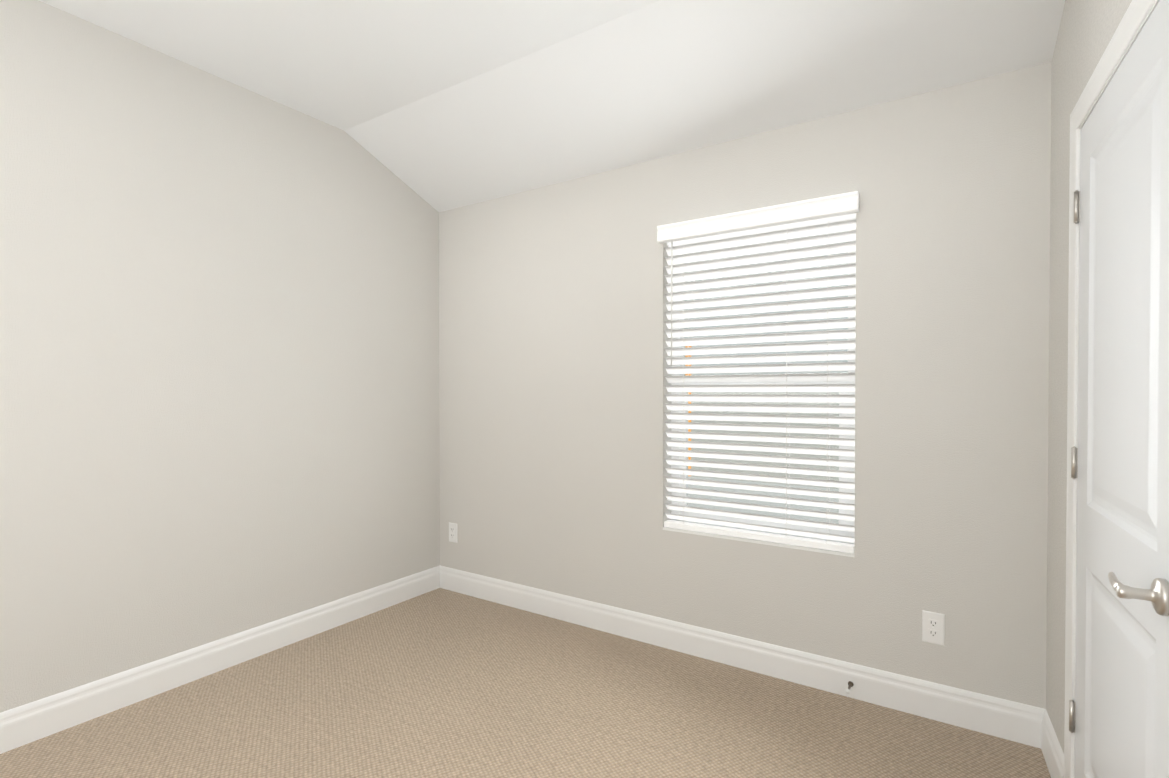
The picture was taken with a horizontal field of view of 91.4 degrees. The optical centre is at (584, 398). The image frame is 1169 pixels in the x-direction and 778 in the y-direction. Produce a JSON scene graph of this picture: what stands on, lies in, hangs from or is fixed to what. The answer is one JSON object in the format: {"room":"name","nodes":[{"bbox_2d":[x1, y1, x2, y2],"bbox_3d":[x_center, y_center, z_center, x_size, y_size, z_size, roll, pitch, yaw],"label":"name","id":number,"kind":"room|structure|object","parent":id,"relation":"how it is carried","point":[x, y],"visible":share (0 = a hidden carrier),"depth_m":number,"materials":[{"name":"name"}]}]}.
{"room":"empty bedroom","nodes":[
{"label":"empty bedroom","id":0,"kind":"room"},
{"bbox_2d":[0,0,439,712],"bbox_3d":[-1.941,-0.252,2.322,0.140,3.000,3.708,0,1,33],"label":"wall","id":1,"kind":"structure","parent":0,"point":[218,358],"depth_m":2.50,"materials":[{"name":"paint"}]},
{"bbox_2d":[0,565,439,753],"bbox_3d":[-1.876,1.179,2.295,0.015,0.140,3.428,0,1,33],"label":"baseboard","id":2,"kind":"structure","parent":1,"relation":"attached to","point":[22,725],"depth_m":2.50,"materials":[{"name":"white wood"}]},
{"bbox_2d":[0,588,1050,777],"bbox_3d":[-0.451,1.319,1.367,3.696,0.120,3.708,0,1,33],"label":"floor","id":3,"kind":"structure","parent":0,"point":[440,683],"depth_m":2.21,"materials":[{"name":"carpet"}]},
{"bbox_2d":[39,0,1064,211],"bbox_3d":[-0.451,-1.586,1.336,3.796,0.810,3.808,0,1,33],"label":"ceiling","id":4,"kind":"structure","parent":0,"point":[441,105],"depth_m":2.35,"materials":[{"name":"paint"}]},
{"bbox_2d":[439,62,1051,708],"bbox_3d":[0.516,-0.257,2.850,3.399,3.000,0.140,0,1,33],"label":"wall","id":5,"kind":"structure","parent":0,"point":[551,376],"depth_m":2.43,"materials":[{"name":"paint"}]},
{"bbox_2d":[449,522,456,542],"bbox_3d":[-0.844,0.863,3.660,0.074,0.122,0.008,0,1,33],"label":"electrical outlet","id":6,"kind":"object","parent":5,"relation":"attached to","point":[452,532],"visible":1,"depth_m":3.66,"materials":[{"name":"white plastic"}]},
{"bbox_2d":[440,565,1035,746],"bbox_3d":[0.361,1.173,2.874,3.069,0.140,0.014,0,1,33],"label":"baseboard","id":7,"kind":"structure","parent":5,"relation":"attached to","point":[1022,723],"depth_m":2.54,"materials":[{"name":"white wood"}]},
{"bbox_2d":[845,681,853,693],"bbox_3d":[1.087,1.190,2.344,0.022,0.021,0.080,0,1,33],"label":"doorstop","id":8,"kind":"object","parent":7,"relation":"attached to","point":[850,684],"visible":1,"depth_m":2.35,"materials":[{"name":"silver metal"}]},
{"bbox_2d":[663,527,853,556],"bbox_3d":[0.787,0.655,2.662,0.876,0.012,0.104,0,1,33],"label":"window sill","id":9,"kind":"structure","parent":5,"relation":"attached to","point":[765,542],"depth_m":2.59,"materials":[{"name":"white wood"}]},
{"bbox_2d":[671,220,855,543],"bbox_3d":[0.829,-0.090,2.719,0.876,1.476,0.061,0,1,33],"label":"window","id":10,"kind":"structure","parent":5,"relation":"in","point":[823,530],"depth_m":2.68,"materials":[{"name":"glass"}]},
{"bbox_2d":[657,191,858,552],"bbox_3d":[0.762,-0.099,2.618,0.899,1.493,0.107,0,1,33],"label":"window blind","id":11,"kind":"object","parent":10,"relation":"attached to","point":[819,213],"visible":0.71,"depth_m":2.60,"materials":[{"name":"white plastic"}]},
{"bbox_2d":[922,610,944,645],"bbox_3d":[1.359,0.896,2.224,0.074,0.122,0.008,0,1,33],"label":"electrical outlet","id":12,"kind":"object","parent":5,"relation":"attached to","point":[933,627],"visible":1,"depth_m":2.22,"materials":[{"name":"white plastic"}]},
{"bbox_2d":[1046,0,1131,752],"bbox_3d":[0.802,-0.232,0.448,0.140,3.000,3.682,0,1,30],"label":"wall","id":13,"kind":"structure","parent":0,"point":[1087,30],"depth_m":1.85,"materials":[{"name":"paint"}]},
{"bbox_2d":[1036,707,1063,777],"bbox_3d":[1.544,1.183,1.876,0.030,0.140,0.318,0,1,33],"label":"baseboard","id":14,"kind":"structure","parent":13,"relation":"attached to","point":[1047,741],"depth_m":1.93,"materials":[{"name":"white wood"}]},
{"bbox_2d":[1064,0,1159,777],"bbox_3d":[1.293,0.206,1.298,0.153,2.106,0.914,0,1,30],"label":"door frame","id":15,"kind":"structure","parent":13,"relation":"attached to","point":[1133,19],"depth_m":1.67,"materials":[{"name":"white wood"}]},
{"bbox_2d":[1069,0,1168,777],"bbox_3d":[1.227,0.238,1.342,0.103,2.018,0.770,0,1,30],"label":"door","id":16,"kind":"structure","parent":13,"relation":"in","point":[1119,716],"depth_m":1.28,"materials":[{"name":"painted wood"},{"name":"satin nickel"}]},
{"label":"outside","id":17,"kind":"structure","parent":0,"visible":0},
{"bbox_2d":[684,231,847,488],"bbox_3d":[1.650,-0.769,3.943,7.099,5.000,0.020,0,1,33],"label":"window pane","id":18,"kind":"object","parent":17,"point":[771,443],"depth_m":4.14,"materials":[{"name":"glass"}]},
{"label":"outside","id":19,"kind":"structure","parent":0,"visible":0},
{"bbox_2d":[685,346,690,475],"bbox_3d":[0.616,0.442,3.392,0.038,1.590,0.038,0,1,33],"label":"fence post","id":20,"kind":"object","parent":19,"point":[689,430],"depth_m":3.38,"materials":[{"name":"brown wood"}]},
{"bbox_2d":[688,476,838,523],"bbox_3d":[1.201,0.852,2.904,4.139,0.780,0.100,0,1,33],"label":"wall","id":21,"kind":"structure","parent":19,"point":[819,519],"depth_m":3.02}
]}

